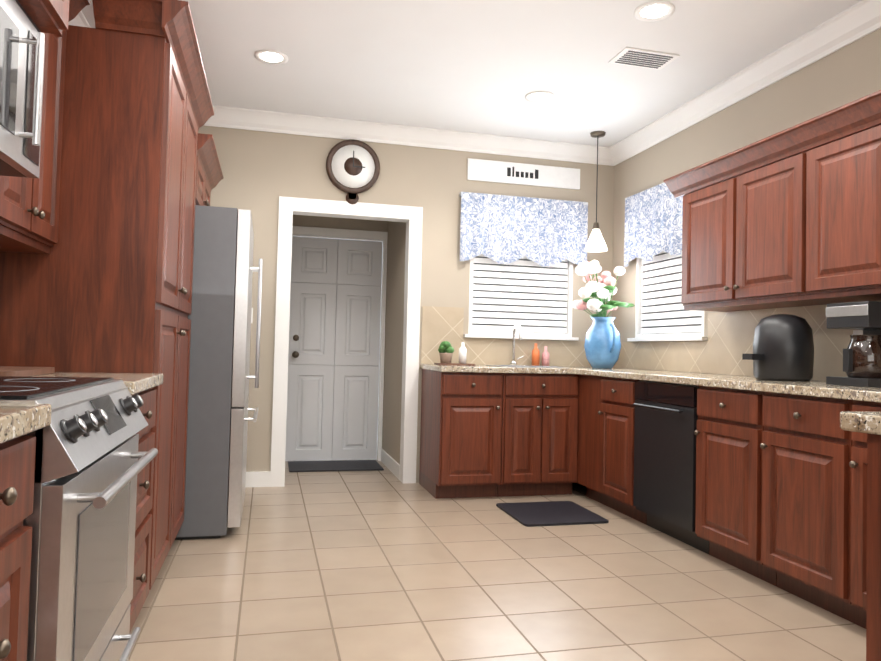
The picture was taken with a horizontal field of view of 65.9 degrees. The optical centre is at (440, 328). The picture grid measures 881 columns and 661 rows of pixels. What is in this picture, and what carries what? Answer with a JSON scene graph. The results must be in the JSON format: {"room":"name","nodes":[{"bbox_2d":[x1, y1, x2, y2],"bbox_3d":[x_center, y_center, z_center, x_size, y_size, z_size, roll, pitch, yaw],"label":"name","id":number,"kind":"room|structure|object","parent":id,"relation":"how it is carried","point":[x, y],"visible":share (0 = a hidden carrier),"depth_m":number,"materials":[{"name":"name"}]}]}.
{"room":"kitchen","nodes":[
{"label":"kitchen","id":0,"kind":"room"},
{"bbox_2d":[292,215,383,458],"bbox_3d":[-0.962,-0.169,6.244,1.150,2.740,0.120,2,-2,-14],"label":"wall","id":1,"kind":"structure","parent":0,"point":[298,220],"depth_m":6.23,"materials":[{"name":"paint"}]},
{"bbox_2d":[285,236,382,460],"bbox_3d":[-0.959,0.183,6.187,0.830,2.018,0.115,2,-2,-14],"label":"entry door","id":2,"kind":"structure","parent":1,"relation":"in","point":[334,354],"depth_m":6.20,"materials":[{"name":"paint"}]},
{"bbox_2d":[292,226,387,460],"bbox_3d":[-0.953,0.144,6.167,0.900,2.110,0.018,2,-2,-14],"label":"door frame","id":3,"kind":"structure","parent":1,"relation":"attached to","point":[338,233],"depth_m":6.25,"materials":[{"name":"white wood"}]},
{"bbox_2d":[380,221,405,463],"bbox_3d":[-0.336,-0.166,5.845,0.130,2.740,0.900,2,-2,-14],"label":"wall","id":4,"kind":"structure","parent":0,"point":[393,352],"depth_m":5.84,"materials":[{"name":"paint"}]},
{"bbox_2d":[381,449,399,478],"bbox_3d":[-0.432,1.147,5.805,0.015,0.110,0.930,2,-2,-14],"label":"baseboard","id":5,"kind":"structure","parent":4,"relation":"attached to","point":[386,459],"depth_m":5.73,"materials":[{"name":"white wood"}]},
{"bbox_2d":[198,126,613,482],"bbox_3d":[-0.404,-0.184,5.302,3.990,2.740,0.120,2,-2,-14],"label":"wall","id":6,"kind":"structure","parent":0,"point":[262,171],"depth_m":5.26,"materials":[{"name":"paint"}]},
{"bbox_2d":[68,11,90,27],"bbox_3d":[-1.221,-1.652,0.787,0.105,0.125,8.300,2,-2,-14],"label":"crown molding","id":7,"kind":"structure","parent":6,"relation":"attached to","point":[80,20],"depth_m":3.56,"materials":[{"name":"white wood"}]},
{"bbox_2d":[246,471,270,486],"bbox_3d":[-1.800,1.085,4.847,1.140,0.110,0.015,2,-2,-14],"label":"baseboard","id":8,"kind":"structure","parent":6,"relation":"attached to","point":[262,478],"depth_m":4.96,"materials":[{"name":"white wood"}]},
{"bbox_2d":[270,196,422,486],"bbox_3d":[-0.709,0.106,5.207,1.090,2.140,0.140,2,-2,-14],"label":"door frame","id":9,"kind":"structure","parent":6,"relation":"attached to","point":[410,216],"depth_m":5.20,"materials":[{"name":"white wood"}]},
{"bbox_2d":[326,139,379,203],"bbox_3d":[-0.666,-1.192,5.178,0.410,0.495,0.035,2,-2,-14],"label":"wall clock","id":10,"kind":"object","parent":6,"relation":"attached to","point":[353,168],"visible":0.98,"depth_m":5.17,"materials":[{"name":"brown wood"}]},
{"bbox_2d":[203,105,616,165],"bbox_3d":[-0.340,-1.496,5.235,3.760,0.125,0.105,2,-2,-14],"label":"crown molding","id":11,"kind":"structure","parent":6,"relation":"attached to","point":[224,116],"depth_m":5.24,"materials":[{"name":"white wood"}]},
{"bbox_2d":[421,306,590,366],"bbox_3d":[0.638,0.072,5.493,1.620,0.448,0.009,2,-2,-14],"label":"backsplash","id":12,"kind":"structure","parent":6,"relation":"attached to","point":[439,324],"depth_m":5.40,"materials":[{"name":"tile"}]},
{"bbox_2d":[463,258,578,340],"bbox_3d":[0.654,-0.398,5.552,0.970,0.965,0.165,2,-2,-14],"label":"window","id":13,"kind":"structure","parent":6,"relation":"in","point":[525,335],"depth_m":5.50,"materials":[{"name":"white wood"}]},
{"bbox_2d":[472,253,567,333],"bbox_3d":[0.657,-0.411,5.540,0.826,0.876,0.041,2,-2,-14],"label":"window blinds","id":14,"kind":"object","parent":13,"relation":"attached to","point":[526,294],"visible":0.52,"depth_m":5.54,"materials":[{"name":"white plastic"}]},
{"bbox_2d":[467,158,579,189],"bbox_3d":[0.686,-1.256,5.532,0.970,0.170,0.018,2,-2,-14],"label":"wall sign","id":15,"kind":"object","parent":6,"relation":"attached to","point":[519,173],"visible":0.98,"depth_m":5.52,"materials":[{"name":"white plastic"}]},
{"bbox_2d":[460,192,587,265],"bbox_3d":[0.681,-0.787,5.494,1.090,0.550,0.066,2,-2,-14],"label":"valance","id":16,"kind":"object","parent":6,"relation":"attached to","point":[502,229],"visible":1,"depth_m":5.47,"materials":[{"name":"fabric"}]},
{"bbox_2d":[81,0,860,146],"bbox_3d":[1.735,-1.649,2.144,6.740,0.100,9.720,2,-2,-14],"label":"ceiling","id":17,"kind":"structure","parent":0,"point":[481,66],"depth_m":3.95,"materials":[{"name":"paint"}]},
{"bbox_2d":[254,49,287,64],"bbox_3d":[-1.000,-1.604,4.020,0.195,0.006,0.195,0,-2,37],"label":"recessed light","id":18,"kind":"object","parent":17,"relation":"in","point":[273,57],"depth_m":4.01,"materials":[{"name":"white plastic"}]},
{"bbox_2d":[525,91,553,102],"bbox_3d":[0.662,-1.548,4.543,0.195,0.006,0.195,2,-2,-23],"label":"recessed light","id":19,"kind":"object","parent":17,"relation":"in","point":[536,96],"depth_m":4.54,"materials":[{"name":"white plastic"}]},
{"bbox_2d":[584,131,607,251],"bbox_3d":[1.209,-1.059,5.257,0.176,0.914,0.176,2,-2,-14],"label":"pendant lamp","id":20,"kind":"object","parent":17,"relation":"hanging from","point":[596,242],"visible":1,"depth_m":5.22,"materials":[{"name":"grey metal"}]},
{"bbox_2d":[608,47,679,69],"bbox_3d":[1.171,-1.552,3.918,0.340,0.012,0.200,2,-2,-14],"label":"ceiling vent","id":21,"kind":"object","parent":17,"relation":"in","point":[642,58],"visible":0.98,"depth_m":3.90,"materials":[{"name":"white metal"}]},
{"bbox_2d":[634,1,674,21],"bbox_3d":[1.061,-1.574,3.375,0.195,0.006,0.195,2,-2,-23],"label":"recessed light","id":22,"kind":"object","parent":17,"relation":"in","point":[652,11],"depth_m":3.37,"materials":[{"name":"white plastic"}]},
{"bbox_2d":[128,459,865,660],"bbox_3d":[1.667,1.189,2.058,6.740,0.100,9.720,2,-2,-14],"label":"floor","id":23,"kind":"structure","parent":0,"point":[386,564],"depth_m":2.91,"materials":[{"name":"tile"}]},
{"bbox_2d":[0,434,35,660],"bbox_3d":[-1.023,0.599,0.936,0.699,0.880,0.394,2,-2,-14],"label":"base cabinet","id":24,"kind":"object","parent":23,"relation":"on","point":[17,464],"visible":1,"depth_m":1.08,"materials":[{"name":"brown wood"}]},
{"bbox_2d":[0,404,51,442],"bbox_3d":[-0.852,0.125,0.358,0.719,0.039,1.622,2,-2,-14],"label":"countertop","id":25,"kind":"structure","parent":24,"relation":"on","point":[17,420],"depth_m":1.10,"materials":[{"name":"stone"}]},
{"bbox_2d":[0,376,157,660],"bbox_3d":[-1.109,0.588,1.514,0.786,0.933,0.754,2,-2,-14],"label":"range","id":26,"kind":"object","parent":23,"relation":"on","point":[80,520],"visible":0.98,"depth_m":1.40,"materials":[{"name":"silver metal"}]},
{"bbox_2d":[0,0,213,589],"bbox_3d":[-1.484,-0.058,2.985,0.768,2.296,1.244,2,-2,-14],"label":"pantry cabinet","id":27,"kind":"object","parent":23,"relation":"on","point":[104,285],"visible":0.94,"depth_m":2.52,"materials":[{"name":"brown wood"}]},
{"bbox_2d":[130,388,156,630],"bbox_3d":[-1.317,0.629,2.156,0.728,0.880,0.581,2,-2,-14],"label":"base cabinet","id":28,"kind":"object","parent":23,"relation":"on","point":[142,550],"visible":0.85,"depth_m":2.33,"materials":[{"name":"brown wood"}]},
{"bbox_2d":[28,372,162,394],"bbox_3d":[-1.311,0.169,2.169,0.719,0.039,0.584,2,-2,-14],"label":"countertop","id":29,"kind":"structure","parent":28,"relation":"on","point":[134,383],"depth_m":2.24,"materials":[{"name":"stone"}]},
{"bbox_2d":[0,366,54,376],"bbox_3d":[-1.443,0.020,2.138,0.320,0.249,0.426,2,-2,-14],"label":"decorative board","id":30,"kind":"object","parent":29,"relation":"on","point":[17,371],"visible":0.81,"depth_m":2.15,"materials":[{"name":"brown wood"}]},
{"bbox_2d":[175,205,262,539],"bbox_3d":[-1.520,0.234,3.981,0.886,1.770,0.863,2,-2,-14],"label":"refrigerator","id":31,"kind":"object","parent":23,"relation":"on","point":[219,316],"visible":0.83,"depth_m":3.63,"materials":[{"name":"silver metal"}]},
{"bbox_2d":[288,460,383,471],"bbox_3d":[-0.915,1.186,5.887,0.780,0.011,0.470,2,-2,-14],"label":"door mat","id":32,"kind":"object","parent":23,"relation":"on","point":[342,465],"visible":1,"depth_m":5.84,"materials":[{"name":"black rubber"}]},
{"bbox_2d":[419,369,506,498],"bbox_3d":[0.141,0.751,4.994,0.451,0.880,0.619,2,-2,-14],"label":"base cabinet","id":33,"kind":"object","parent":23,"relation":"on","point":[463,435],"depth_m":4.72,"materials":[{"name":"brown wood"}]},
{"bbox_2d":[503,373,578,495],"bbox_3d":[0.639,0.767,5.120,0.577,0.880,0.619,2,-2,-14],"label":"base cabinet","id":34,"kind":"object","parent":23,"relation":"on","point":[543,409],"depth_m":4.83,"materials":[{"name":"brown wood"}]},
{"bbox_2d":[420,364,579,373],"bbox_3d":[0.406,0.299,5.080,0.990,0.039,0.684,2,-2,-14],"label":"countertop","id":35,"kind":"structure","parent":34,"relation":"on","point":[441,368],"depth_m":4.78,"materials":[{"name":"stone"}]},
{"bbox_2d":[434,341,475,365],"bbox_3d":[0.109,0.183,5.124,0.280,0.178,0.180,2,-2,-14],"label":"potted plant","id":36,"kind":"object","parent":35,"relation":"on","point":[448,349],"visible":0.98,"depth_m":5.07,"materials":[{"name":"green plant"}]},
{"bbox_2d":[510,324,523,364],"bbox_3d":[0.627,0.126,5.338,0.120,0.331,0.179,2,-2,-14],"label":"faucet","id":37,"kind":"object","parent":35,"relation":"on","point":[513,362],"visible":0.98,"depth_m":5.38,"materials":[{"name":"silver metal"}]},
{"bbox_2d":[487,365,568,367],"bbox_3d":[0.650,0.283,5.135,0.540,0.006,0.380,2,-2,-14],"label":"sink","id":38,"kind":"object","parent":35,"relation":"in","point":[527,366],"visible":0.96,"depth_m":5.02,"materials":[{"name":"silver metal"}]},
{"bbox_2d":[532,343,542,365],"bbox_3d":[0.761,0.208,5.438,0.062,0.180,0.062,2,-2,-29],"label":"soap bottle","id":39,"kind":"object","parent":35,"relation":"on","point":[536,357],"depth_m":5.41,"materials":[{"name":"orange plastic"}]},
{"bbox_2d":[543,346,548,365],"bbox_3d":[0.846,0.221,5.470,0.058,0.160,0.058,2,-2,-29],"label":"soap bottle","id":40,"kind":"object","parent":35,"relation":"on","point":[545,354],"depth_m":5.44,"materials":[{"name":"pink plastic"}]},
{"bbox_2d":[496,501,608,526],"bbox_3d":[0.701,1.178,4.352,0.550,0.013,0.560,2,-2,-14],"label":"area rug","id":41,"kind":"object","parent":23,"relation":"on","point":[547,513],"visible":1,"depth_m":4.30,"materials":[{"name":"black fabric"}]},
{"bbox_2d":[579,374,594,499],"bbox_3d":[1.325,0.774,4.809,0.600,0.880,0.360,2,-2,-14],"label":"base cabinet","id":42,"kind":"object","parent":23,"relation":"on","point":[586,382],"depth_m":4.77,"materials":[{"name":"brown wood"}]},
{"bbox_2d":[595,376,630,514],"bbox_3d":[1.414,0.764,4.417,0.621,0.880,0.444,2,-2,-14],"label":"base cabinet","id":43,"kind":"object","parent":23,"relation":"on","point":[612,395],"depth_m":4.39,"materials":[{"name":"brown wood"}]},
{"bbox_2d":[627,379,690,543],"bbox_3d":[1.543,0.752,3.905,0.621,0.880,0.612,2,-2,-14],"label":"dishwasher","id":44,"kind":"object","parent":23,"relation":"on","point":[659,483],"depth_m":3.84,"materials":[{"name":"black metal"}]},
{"bbox_2d":[687,385,754,573],"bbox_3d":[1.677,0.739,3.375,0.621,0.880,0.481,2,-2,-14],"label":"base cabinet","id":45,"kind":"object","parent":23,"relation":"on","point":[722,419],"depth_m":3.32,"materials":[{"name":"brown wood"}]},
{"bbox_2d":[751,391,838,615],"bbox_3d":[1.795,0.727,2.910,0.621,0.880,0.480,2,-2,-14],"label":"base cabinet","id":46,"kind":"object","parent":23,"relation":"on","point":[770,487],"depth_m":2.85,"materials":[{"name":"brown wood"}]},
{"bbox_2d":[839,399,880,628],"bbox_3d":[1.913,0.716,2.445,0.621,0.880,0.480,2,-2,-14],"label":"base cabinet","id":47,"kind":"object","parent":23,"relation":"on","point":[852,445],"depth_m":2.58,"materials":[{"name":"brown wood"}]},
{"bbox_2d":[576,367,880,399],"bbox_3d":[1.726,0.274,3.227,0.660,0.039,4.924,2,-2,-14],"label":"countertop","id":48,"kind":"structure","parent":47,"relation":"on","point":[814,388],"depth_m":3.27,"materials":[{"name":"stone"}]},
{"bbox_2d":[572,260,634,368],"bbox_3d":[1.236,-0.111,5.209,0.485,0.826,0.399,2,-2,-14],"label":"flower vase","id":49,"kind":"object","parent":48,"relation":"on","point":[602,345],"visible":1,"depth_m":5.12,"materials":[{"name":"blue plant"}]},
{"bbox_2d":[742,314,813,381],"bbox_3d":[1.700,0.092,3.434,0.350,0.335,0.280,2,-2,-14],"label":"toaster","id":50,"kind":"object","parent":48,"relation":"on","point":[783,347],"visible":1,"depth_m":3.34,"materials":[{"name":"black plastic"}]},
{"bbox_2d":[826,301,880,386],"bbox_3d":[1.900,0.070,2.980,0.305,0.360,0.220,2,-2,-14],"label":"coffee maker","id":51,"kind":"object","parent":48,"relation":"on","point":[861,360],"visible":1,"depth_m":2.92,"materials":[{"name":"black plastic"}]},
{"bbox_2d":[866,433,880,660],"bbox_3d":[1.844,0.679,1.287,1.789,0.880,0.725,2,-2,-14],"label":"base cabinet","id":52,"kind":"object","parent":23,"relation":"on","point":[873,623],"visible":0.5,"depth_m":1.41,"materials":[{"name":"brown wood"}]},
{"bbox_2d":[840,400,880,434],"bbox_3d":[1.436,0.204,1.131,0.930,0.039,1.000,2,-2,-14],"label":"countertop","id":53,"kind":"structure","parent":52,"relation":"on","point":[868,422],"depth_m":1.44,"materials":[{"name":"stone"}]},
{"bbox_2d":[612,28,880,380],"bbox_3d":[1.922,-0.167,4.018,0.110,2.740,3.510,2,-2,-14],"label":"wall","id":54,"kind":"structure","parent":0,"point":[851,72],"depth_m":4.20,"materials":[{"name":"paint"}]},
{"bbox_2d":[624,183,683,266],"bbox_3d":[1.619,-0.782,4.926,0.066,0.550,1.070,2,-2,-14],"label":"valance","id":55,"kind":"object","parent":54,"relation":"attached to","point":[653,220],"visible":0.6,"depth_m":5.07,"materials":[{"name":"fabric"}]},
{"bbox_2d":[627,257,707,340],"bbox_3d":[1.675,-0.392,4.931,0.155,0.965,0.950,2,-2,-14],"label":"window","id":56,"kind":"structure","parent":54,"relation":"in","point":[697,336],"depth_m":5.15,"materials":[{"name":"white wood"}]},
{"bbox_2d":[641,250,701,333],"bbox_3d":[1.667,-0.405,4.929,0.041,0.876,0.806,2,-2,-14],"label":"window blinds","id":57,"kind":"object","parent":56,"relation":"attached to","point":[663,311],"visible":0.38,"depth_m":5.00,"materials":[{"name":"white plastic"}]},
{"bbox_2d":[608,0,880,163],"bbox_3d":[1.886,-1.482,3.931,0.125,0.125,3.505,2,-2,-14],"label":"crown molding","id":58,"kind":"structure","parent":54,"relation":"attached to","point":[854,22],"depth_m":3.94,"materials":[{"name":"white wood"}]},
{"bbox_2d":[614,301,880,380],"bbox_3d":[1.857,0.084,3.996,0.009,0.392,3.507,2,-2,-14],"label":"backsplash","id":59,"kind":"structure","parent":54,"relation":"attached to","point":[725,346],"depth_m":4.22,"materials":[{"name":"tile"}]},
{"bbox_2d":[853,330,862,334],"bbox_3d":[2.033,0.064,3.272,0.008,0.115,0.115,2,-2,-14],"label":"electrical outlet plate","id":60,"kind":"object","parent":59,"relation":"attached to","point":[857,332],"visible":0.12,"depth_m":3.30,"materials":[{"name":"white plastic"}]},
{"bbox_2d":[680,126,851,309],"bbox_3d":[1.770,-0.546,3.766,0.328,0.797,0.998,2,-2,-14],"label":"upper cabinet","id":61,"kind":"object","parent":54,"relation":"attached to","point":[789,217],"depth_m":3.65,"materials":[{"name":"brown wood"}]},
{"bbox_2d":[800,90,880,301],"bbox_3d":[2.017,-0.570,2.792,0.328,0.797,1.012,2,-2,-14],"label":"upper cabinet","id":62,"kind":"object","parent":54,"relation":"attached to","point":[840,151],"depth_m":3.03,"materials":[{"name":"brown wood"}]},
{"bbox_3d":[-1.377,-0.345,0.777,0.120,2.740,8.420,2,-2,-14],"label":"wall","id":63,"kind":"structure","parent":0,"visible":0},
{"bbox_2d":[0,40,65,251],"bbox_3d":[-1.465,-0.764,2.141,0.348,0.917,0.603,2,-2,-14],"label":"upper cabinet","id":64,"kind":"object","parent":63,"relation":"attached to","point":[29,215],"depth_m":2.29,"materials":[{"name":"brown wood"}]},
{"bbox_2d":[18,0,75,43],"bbox_3d":[-1.210,-1.082,1.518,0.518,0.467,0.740,2,-2,-14],"label":"upper cabinet","id":65,"kind":"object","parent":63,"relation":"attached to","point":[51,17],"depth_m":1.86,"materials":[{"name":"brown wood"}]},
{"bbox_2d":[0,0,44,177],"bbox_3d":[-1.221,-0.641,1.504,0.499,0.413,0.732,2,-2,-14],"label":"microwave","id":66,"kind":"object","parent":65,"relation":"attached to","point":[22,44],"visible":1,"depth_m":1.74,"materials":[{"name":"silver metal"}]},
{"bbox_2d":[195,133,223,205],"bbox_3d":[-1.716,-0.864,4.005,0.768,0.356,0.949,2,-2,-14],"label":"upper cabinet","id":67,"kind":"object","parent":63,"relation":"attached to","point":[209,176],"visible":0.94,"depth_m":3.92,"materials":[{"name":"brown wood"}]}
]}

